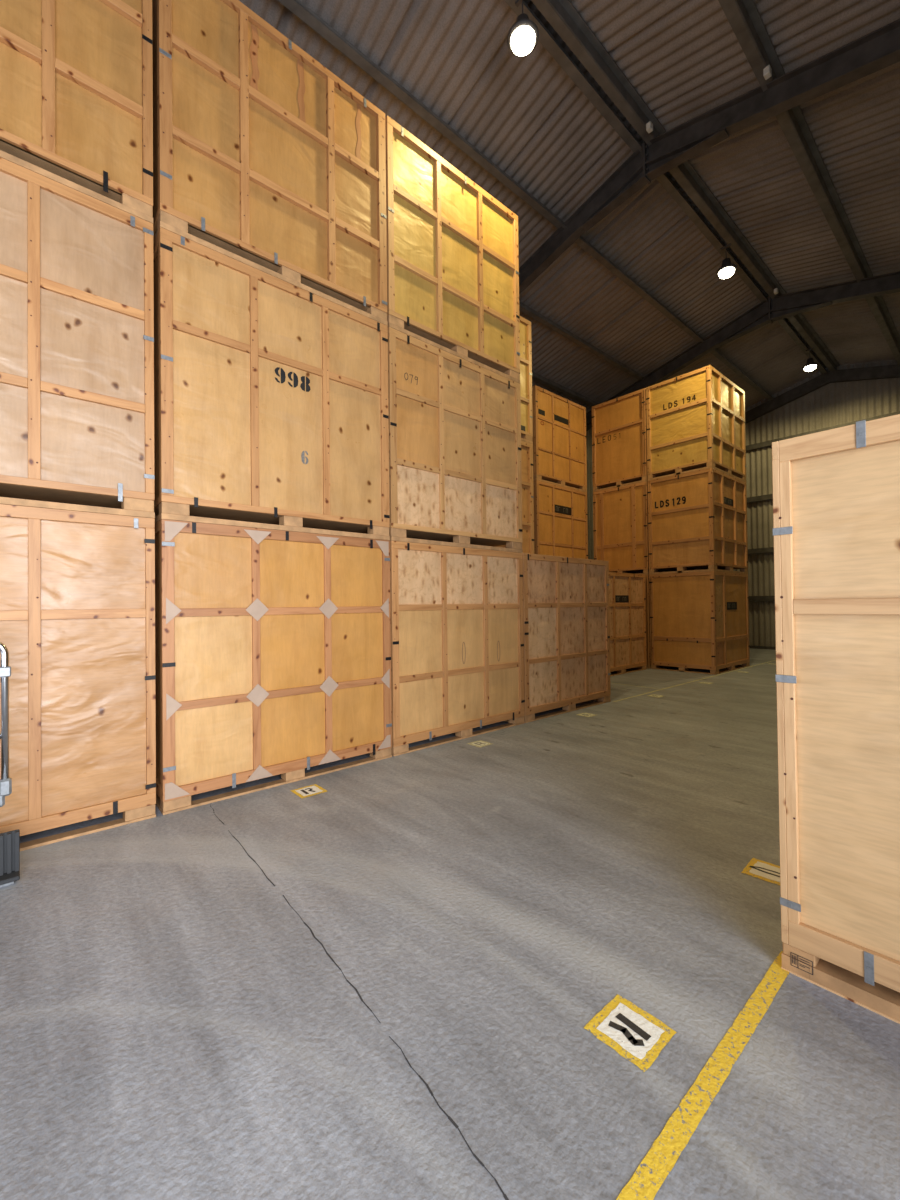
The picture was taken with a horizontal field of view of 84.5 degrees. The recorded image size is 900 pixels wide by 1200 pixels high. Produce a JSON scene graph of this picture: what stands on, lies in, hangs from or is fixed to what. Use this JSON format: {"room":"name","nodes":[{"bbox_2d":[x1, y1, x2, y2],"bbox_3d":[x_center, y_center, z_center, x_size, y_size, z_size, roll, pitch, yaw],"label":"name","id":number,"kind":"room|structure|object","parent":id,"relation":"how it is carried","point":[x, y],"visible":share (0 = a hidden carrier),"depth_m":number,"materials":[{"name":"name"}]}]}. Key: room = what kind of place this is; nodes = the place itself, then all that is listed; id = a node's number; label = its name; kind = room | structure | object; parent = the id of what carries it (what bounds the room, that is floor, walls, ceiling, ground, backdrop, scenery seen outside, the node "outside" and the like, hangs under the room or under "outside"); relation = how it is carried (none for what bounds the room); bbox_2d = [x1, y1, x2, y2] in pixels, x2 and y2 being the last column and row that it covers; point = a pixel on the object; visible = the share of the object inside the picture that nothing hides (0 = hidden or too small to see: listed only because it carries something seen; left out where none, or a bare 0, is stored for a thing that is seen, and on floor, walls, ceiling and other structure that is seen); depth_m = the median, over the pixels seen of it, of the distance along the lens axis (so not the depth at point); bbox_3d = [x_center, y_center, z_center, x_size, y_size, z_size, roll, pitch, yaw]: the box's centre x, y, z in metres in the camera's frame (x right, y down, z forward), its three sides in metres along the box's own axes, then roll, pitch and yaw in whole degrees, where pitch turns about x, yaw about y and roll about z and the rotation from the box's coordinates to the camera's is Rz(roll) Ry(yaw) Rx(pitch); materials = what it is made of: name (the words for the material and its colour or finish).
{"room":"storage warehouse","nodes":[
{"label":"storage warehouse","id":0,"kind":"room"},
{"bbox_2d":[0,648,899,1199],"bbox_3d":[3.025,1.738,7.279,24.350,0.200,11.800,0,-1,-41],"label":"floor","id":1,"kind":"structure","parent":0,"point":[172,1028],"depth_m":2.06,"materials":[{"name":"grey paint"}]},
{"bbox_2d":[0,642,19,886],"bbox_3d":[-2.890,0.941,2.772,0.725,1.429,0.310,0,-1,-41],"label":"truck","id":2,"kind":"object","parent":1,"relation":"on","point":[9,841],"visible":1,"depth_m":2.92,"materials":[{"name":"metal"}]},
{"bbox_2d":[0,504,155,850],"bbox_3d":[-3.538,0.528,3.665,2.100,2.288,1.497,0,-1,-41],"label":"crate","id":3,"kind":"object","parent":1,"relation":"on","point":[77,588],"visible":1,"depth_m":3.50,"materials":[{"name":"brown wood"}]},
{"bbox_2d":[0,157,154,517],"bbox_3d":[-3.565,-1.761,3.692,2.100,2.288,1.497,0,-1,-41],"label":"crate","id":4,"kind":"object","parent":3,"relation":"on","point":[77,278],"visible":0.88,"depth_m":3.52,"materials":[{"name":"brown wood"}]},
{"bbox_2d":[0,0,152,222],"bbox_3d":[-3.592,-4.051,3.718,2.100,2.288,1.497,0,-1,-41],"label":"crate","id":5,"kind":"object","parent":4,"relation":"on","point":[76,76],"visible":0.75,"depth_m":3.59,"materials":[{"name":"brown wood"}]},
{"bbox_2d":[155,519,391,814],"bbox_3d":[-1.914,0.526,5.092,2.130,2.288,1.497,0,-1,-41],"label":"crate","id":6,"kind":"object","parent":1,"relation":"on","point":[273,647],"visible":0.85,"depth_m":4.37,"materials":[{"name":"brown wood"}]},
{"bbox_2d":[153,227,389,539],"bbox_3d":[-1.941,-1.764,5.118,2.130,2.288,1.497,0,-1,-41],"label":"crate","id":7,"kind":"object","parent":6,"relation":"on","point":[271,393],"visible":0.8,"depth_m":4.41,"materials":[{"name":"brown wood"}]},
{"bbox_2d":[152,0,387,325],"bbox_3d":[-1.968,-4.053,5.145,2.130,2.288,1.497,0,-1,-41],"label":"crate","id":8,"kind":"object","parent":7,"relation":"on","point":[266,160],"visible":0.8,"depth_m":4.48,"materials":[{"name":"brown wood"}]},
{"bbox_2d":[290,784,326,797],"bbox_3d":[-1.219,1.650,4.285,0.243,0.002,0.244,0,-1,-41],"label":"sign","id":9,"kind":"object","parent":1,"relation":"on","point":[314,789],"visible":1,"depth_m":4.28,"materials":[{"name":"yellow paint"}]},
{"bbox_2d":[210,805,508,1199],"bbox_3d":[0.029,1.605,1.481,0.393,0.001,6.440,0,-1,-41],"label":"crack","id":10,"kind":"object","parent":1,"relation":"on","point":[330,957],"depth_m":1.74,"materials":[{"name":"black concrete"}]},
{"bbox_2d":[390,541,524,755],"bbox_3d":[-0.297,0.524,6.513,2.130,2.288,1.497,0,-1,-41],"label":"crate","id":11,"kind":"object","parent":1,"relation":"on","point":[456,613],"visible":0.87,"depth_m":5.85,"materials":[{"name":"brown wood"}]},
{"bbox_2d":[364,327,522,552],"bbox_3d":[-0.324,-1.766,6.540,2.130,2.288,1.497,0,-1,-41],"label":"crate","id":12,"kind":"object","parent":11,"relation":"on","point":[454,422],"visible":0.75,"depth_m":5.89,"materials":[{"name":"brown wood"}]},
{"bbox_2d":[385,115,519,383],"bbox_3d":[-0.351,-4.056,6.566,2.130,2.288,1.497,0,-1,-41],"label":"crate","id":13,"kind":"object","parent":12,"relation":"on","point":[453,252],"visible":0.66,"depth_m":5.92,"materials":[{"name":"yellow wood"}]},
{"bbox_2d":[467,740,491,746],"bbox_3d":[0.345,1.648,5.685,0.225,0.002,0.225,0,-1,-41],"label":"sign","id":14,"kind":"object","parent":1,"relation":"on","point":[480,743],"visible":1,"depth_m":5.69,"materials":[{"name":"beige paint"}]},
{"bbox_2d":[523,553,610,722],"bbox_3d":[1.315,0.521,7.928,2.130,2.288,1.497,0,-1,-41],"label":"crate","id":15,"kind":"object","parent":1,"relation":"on","point":[566,599],"visible":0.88,"depth_m":7.30,"materials":[{"name":"brown wood"}]},
{"bbox_2d":[577,713,595,716],"bbox_3d":[1.960,1.646,7.104,0.225,0.002,0.224,0,-1,-41],"label":"sign","id":16,"kind":"object","parent":1,"relation":"on","point":[581,714],"visible":1,"depth_m":7.12,"materials":[{"name":"beige paint"}]},
{"bbox_2d":[609,572,646,675],"bbox_3d":[3.436,0.541,11.795,2.130,2.288,1.497,0,-1,-41],"label":"crate","id":17,"kind":"object","parent":1,"relation":"on","point":[627,596],"visible":0.49,"depth_m":11.40,"materials":[{"name":"brown wood"}]},
{"bbox_2d":[584,994,676,1071],"bbox_3d":[0.670,1.599,1.845,0.245,0.002,0.244,0,-1,-41],"label":"sign","id":18,"kind":"object","parent":1,"relation":"on","point":[639,1037],"visible":1,"depth_m":1.84,"materials":[{"name":"yellow paint"}]},
{"bbox_2d":[636,575,659,668],"bbox_3d":[5.148,0.539,13.330,2.130,2.288,1.490,0,-1,-41],"label":"crate","id":19,"kind":"object","parent":1,"relation":"on","point":[648,666],"visible":0.14,"depth_m":12.09,"materials":[{"name":"brown wood"}]},
{"bbox_2d":[593,481,667,574],"bbox_3d":[5.118,-1.751,13.355,2.137,2.288,1.490,0,-1,-41],"label":"crate","id":20,"kind":"object","parent":19,"relation":"on","point":[620,514],"visible":0.64,"depth_m":12.61,"materials":[{"name":"brown wood"}]},
{"bbox_2d":[592,388,647,491],"bbox_3d":[5.091,-4.040,13.382,2.137,2.288,1.490,0,-1,-41],"label":"crate","id":21,"kind":"object","parent":20,"relation":"on","point":[619,425],"visible":0.62,"depth_m":12.67,"materials":[{"name":"brown wood"}]},
{"bbox_2d":[648,694,662,697],"bbox_3d":[3.531,1.644,8.497,0.224,0.002,0.224,0,-1,-41],"label":"sign","id":22,"kind":"object","parent":1,"relation":"on","point":[652,695],"visible":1,"depth_m":8.52,"materials":[{"name":"beige paint"}]},
{"bbox_2d":[613,660,775,701],"bbox_3d":[6.978,1.643,11.832,11.500,0.001,0.046,0,-1,-41],"label":"painted line","id":23,"kind":"object","parent":1,"relation":"on","point":[773,660],"visible":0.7,"depth_m":9.77,"materials":[{"name":"beige paint"}]},
{"bbox_2d":[649,571,749,674],"bbox_3d":[6.151,0.514,12.184,2.137,2.288,1.497,0,-1,-41],"label":"crate","id":24,"kind":"object","parent":1,"relation":"on","point":[699,620],"visible":1,"depth_m":11.52,"materials":[{"name":"brown wood"}]},
{"bbox_2d":[648,468,747,574],"bbox_3d":[6.124,-1.776,12.210,2.137,2.288,1.497,0,-1,-41],"label":"crate","id":25,"kind":"object","parent":24,"relation":"on","point":[697,520],"visible":0.96,"depth_m":11.56,"materials":[{"name":"brown wood"}]},
{"bbox_2d":[646,365,745,481],"bbox_3d":[6.097,-4.066,12.237,2.137,2.288,1.497,0,-1,-41],"label":"crate","id":26,"kind":"object","parent":25,"relation":"on","point":[696,418],"visible":0.8,"depth_m":11.60,"materials":[{"name":"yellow wood"}]},
{"bbox_2d":[616,951,788,1199],"bbox_3d":[-1.295,1.599,-0.251,7.520,0.001,0.069,0,-1,-41],"label":"painted line","id":27,"kind":"object","parent":1,"relation":"on","point":[661,1158],"visible":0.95,"depth_m":1.59,"materials":[{"name":"yellow paint"}]},
{"bbox_2d":[741,858,779,884],"bbox_3d":[1.880,1.598,2.908,0.245,0.002,0.246,0,-1,-44],"label":"sign","id":28,"kind":"object","parent":1,"relation":"on","point":[766,871],"visible":0.6,"depth_m":2.92,"materials":[{"name":"yellow paint"}]},
{"bbox_2d":[772,414,899,1023],"bbox_3d":[2.713,0.436,2.301,2.137,2.295,1.493,0,-1,-41],"label":"crate","id":29,"kind":"object","parent":1,"relation":"on","point":[836,492],"visible":1,"depth_m":2.01,"materials":[{"name":"brown wood"}]},
{"bbox_3d":[0.295,0.546,9.036,2.130,2.288,1.497,0,-1,-41],"label":"crate","id":30,"kind":"object","parent":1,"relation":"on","visible":0},
{"bbox_2d":[494,441,533,553],"bbox_3d":[0.268,-1.744,9.063,2.130,2.288,1.497,0,-1,-41],"label":"crate","id":31,"kind":"object","parent":30,"relation":"on","point":[526,448],"visible":0.22,"depth_m":9.15,"materials":[{"name":"brown wood"}]},
{"bbox_2d":[519,315,532,443],"bbox_3d":[0.241,-4.033,9.089,2.130,2.288,1.497,0,-1,-41],"label":"crate","id":32,"kind":"object","parent":31,"relation":"on","point":[525,325],"visible":0.16,"depth_m":9.17,"materials":[{"name":"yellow wood"}]},
{"bbox_3d":[2.426,0.568,13.095,2.130,2.288,1.490,0,-1,-41],"label":"crate","id":33,"kind":"object","parent":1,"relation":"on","visible":0},
{"bbox_2d":[533,480,587,558],"bbox_3d":[2.401,-1.721,13.119,2.130,2.288,1.497,0,-1,-41],"label":"crate","id":34,"kind":"object","parent":33,"relation":"on","point":[560,512],"visible":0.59,"depth_m":12.50,"materials":[{"name":"brown wood"}]},
{"bbox_2d":[532,385,586,491],"bbox_3d":[2.374,-4.011,13.146,2.130,2.288,1.497,0,-1,-41],"label":"crate","id":35,"kind":"object","parent":34,"relation":"on","point":[559,423],"visible":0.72,"depth_m":12.53,"materials":[{"name":"brown wood"}]},
{"bbox_3d":[6.964,-2.083,3.282,0.170,7.255,0.230,0,-1,-41],"label":"trim","id":36,"kind":"structure","parent":1,"relation":"on","visible":0},
{"bbox_2d":[643,19,899,183],"bbox_3d":[5.006,-6.074,5.504,0.190,2.105,5.860,0,-1,-41],"label":"beam","id":37,"kind":"structure","parent":36,"relation":"attached to","point":[879,49],"depth_m":6.38,"materials":[{"name":"metal"}]},
{"bbox_3d":[11.434,-2.090,7.209,0.170,7.255,0.230,0,-1,-41],"label":"trim","id":38,"kind":"structure","parent":1,"relation":"on","visible":0},
{"bbox_2d":[769,271,899,322],"bbox_3d":[9.476,-6.081,9.431,0.190,2.105,5.860,0,-1,-41],"label":"beam","id":39,"kind":"structure","parent":38,"relation":"attached to","point":[783,306],"depth_m":10.78,"materials":[{"name":"metal"}]},
{"bbox_2d":[239,0,899,427],"bbox_3d":[2.927,-6.587,7.376,24.150,1.648,11.900,0,-1,-41],"label":"ceiling","id":40,"kind":"structure","parent":0,"point":[685,59],"depth_m":7.79,"materials":[{"name":"grey metal"}]},
{"bbox_2d":[507,0,538,56],"bbox_3d":[0.827,-6.578,5.638,0.360,0.595,0.360,0,-1,-41],"label":"lamp","id":41,"kind":"object","parent":40,"relation":"hanging from","point":[523,36],"visible":1,"depth_m":5.58,"materials":[{"name":"paint"}]},
{"bbox_2d":[511,26,534,55],"bbox_3d":[0.830,-6.326,5.635,0.280,0.091,0.280,0,-1,-41],"label":"diffuser","id":42,"kind":"object","parent":41,"relation":"attached to","point":[522,37],"depth_m":5.58,"materials":[{"name":"white"}]},
{"bbox_2d":[716,243,736,278],"bbox_3d":[5.372,-6.585,9.631,0.360,0.595,0.360,0,-1,-41],"label":"lamp","id":43,"kind":"object","parent":40,"relation":"hanging from","point":[727,269],"visible":1,"depth_m":9.56,"materials":[{"name":"paint"}]},
{"bbox_2d":[718,267,734,278],"bbox_3d":[5.375,-6.333,9.628,0.280,0.091,0.280,0,-1,-41],"label":"diffuser","id":44,"kind":"object","parent":43,"relation":"attached to","point":[723,272],"depth_m":9.56,"materials":[{"name":"white plastic"}]},
{"bbox_2d":[802,347,817,371],"bbox_3d":[9.880,-6.592,13.591,0.360,0.595,0.360,0,-1,-41],"label":"lamp","id":45,"kind":"object","parent":40,"relation":"hanging from","point":[810,365],"visible":1,"depth_m":13.52,"materials":[{"name":"paint"}]},
{"bbox_2d":[804,365,815,371],"bbox_3d":[9.883,-6.340,13.588,0.280,0.091,0.280,0,-1,-41],"label":"diffuser","id":46,"kind":"object","parent":45,"relation":"attached to","point":[807,368],"depth_m":13.53,"materials":[{"name":"white plastic"}]},
{"bbox_2d":[586,428,593,559],"bbox_3d":[-0.868,-2.034,11.704,24.150,7.540,0.120,0,-1,-41],"label":"wall","id":47,"kind":"structure","parent":0,"point":[589,432],"depth_m":16.59,"materials":[{"name":"grey metal"}]},
{"bbox_2d":[519,143,649,294],"bbox_3d":[1.244,-6.020,9.786,0.190,2.025,5.540,0,-1,-41],"label":"beam","id":48,"kind":"structure","parent":47,"relation":"attached to","point":[628,179],"depth_m":8.44,"materials":[{"name":"metal"}]},
{"bbox_2d":[586,297,771,431],"bbox_3d":[5.714,-6.027,13.713,0.190,2.025,5.540,0,-1,-41],"label":"beam","id":49,"kind":"structure","parent":47,"relation":"attached to","point":[757,316],"depth_m":12.71,"materials":[{"name":"metal"}]},
{"bbox_2d":[733,360,899,646],"bbox_3d":[12.065,-2.854,15.322,0.120,8.959,11.600,0,-1,-41],"label":"wall","id":50,"kind":"structure","parent":0,"point":[832,404],"depth_m":16.66,"materials":[{"name":"grey metal"}]},
{"bbox_2d":[277,0,773,399],"bbox_3d":[1.767,-6.745,8.697,24.050,0.198,0.210,0,-1,-41],"label":"beam","id":51,"kind":"structure","parent":50,"relation":"attached to","point":[296,7],"depth_m":7.26,"materials":[{"name":"metal"}]},
{"bbox_2d":[532,371,599,405],"bbox_3d":[-0.224,-5.937,10.964,24.050,0.198,0.210,0,-1,-41],"label":"beam","id":52,"kind":"structure","parent":50,"relation":"attached to","point":[535,376],"depth_m":13.89,"materials":[{"name":"metal"}]},
{"bbox_2d":[519,301,643,379],"bbox_3d":[0.696,-6.310,9.916,24.050,0.198,0.210,0,-1,-41],"label":"beam","id":53,"kind":"structure","parent":50,"relation":"attached to","point":[525,309],"depth_m":11.91,"materials":[{"name":"metal"}]},
{"bbox_2d":[646,121,652,132],"bbox_3d":[2.947,-6.981,7.316,0.090,0.100,0.070,0,-1,-41],"label":"junction box","id":54,"kind":"object","parent":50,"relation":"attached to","point":[649,126],"visible":1,"depth_m":7.29,"materials":[{"name":"grey metal"}]},
{"bbox_2d":[504,0,826,373],"bbox_3d":[2.719,-7.131,7.612,24.050,0.198,0.210,0,-1,-41],"label":"beam","id":55,"kind":"structure","parent":50,"relation":"attached to","point":[546,39],"depth_m":7.47,"materials":[{"name":"metal"}]},
{"bbox_2d":[531,0,839,371],"bbox_3d":[2.911,-7.136,7.394,24.050,0.198,0.210,0,-1,-41],"label":"beam","id":56,"kind":"structure","parent":50,"relation":"attached to","point":[561,15],"depth_m":7.39,"materials":[{"name":"metal"}]},
{"bbox_2d":[747,494,772,502],"bbox_3d":[11.962,-3.490,15.245,0.125,0.170,11.500,0,-1,-41],"label":"beam","id":57,"kind":"structure","parent":50,"relation":"attached to","point":[768,496],"depth_m":16.79,"materials":[{"name":"paint"}]},
{"bbox_2d":[748,547,773,553],"bbox_3d":[11.983,-1.710,15.224,0.125,0.170,11.500,0,-1,-41],"label":"beam","id":58,"kind":"structure","parent":50,"relation":"attached to","point":[769,549],"depth_m":16.77,"materials":[{"name":"paint"}]},
{"bbox_2d":[748,596,774,600],"bbox_3d":[12.002,-0.090,15.205,0.125,0.170,11.500,0,-1,-41],"label":"beam","id":59,"kind":"structure","parent":50,"relation":"attached to","point":[751,598],"depth_m":16.77,"materials":[{"name":"paint"}]},
{"bbox_2d":[749,646,775,649],"bbox_3d":[12.033,1.580,15.196,0.095,0.090,11.500,0,-1,-41],"label":"trim","id":60,"kind":"structure","parent":50,"relation":"attached to","point":[752,647],"depth_m":16.77,"materials":[{"name":"paint"}]},
{"bbox_2d":[763,65,771,79],"bbox_3d":[3.993,-6.636,6.231,0.090,0.100,0.070,0,-1,-41],"label":"junction box","id":61,"kind":"object","parent":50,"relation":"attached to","point":[767,72],"visible":1,"depth_m":6.21,"materials":[{"name":"grey metal"}]},
{"bbox_2d":[718,0,899,365],"bbox_3d":[3.945,-6.772,6.218,24.050,0.198,0.210,0,-1,-41],"label":"beam","id":62,"kind":"structure","parent":50,"relation":"attached to","point":[743,16],"depth_m":7.46,"materials":[{"name":"metal"}]},
{"bbox_2d":[745,364,899,423],"bbox_3d":[11.909,-6.202,15.259,0.150,1.805,11.400,0,-1,-41],"label":"beam","id":63,"kind":"structure","parent":50,"relation":"attached to","point":[887,371],"depth_m":15.45,"materials":[{"name":"metal"}]},
{"bbox_2d":[746,411,899,450],"bbox_3d":[11.941,-5.289,15.266,0.125,0.170,11.500,0,-1,-41],"label":"trim","id":64,"kind":"structure","parent":50,"relation":"attached to","point":[766,443],"depth_m":15.73,"materials":[{"name":"paint"}]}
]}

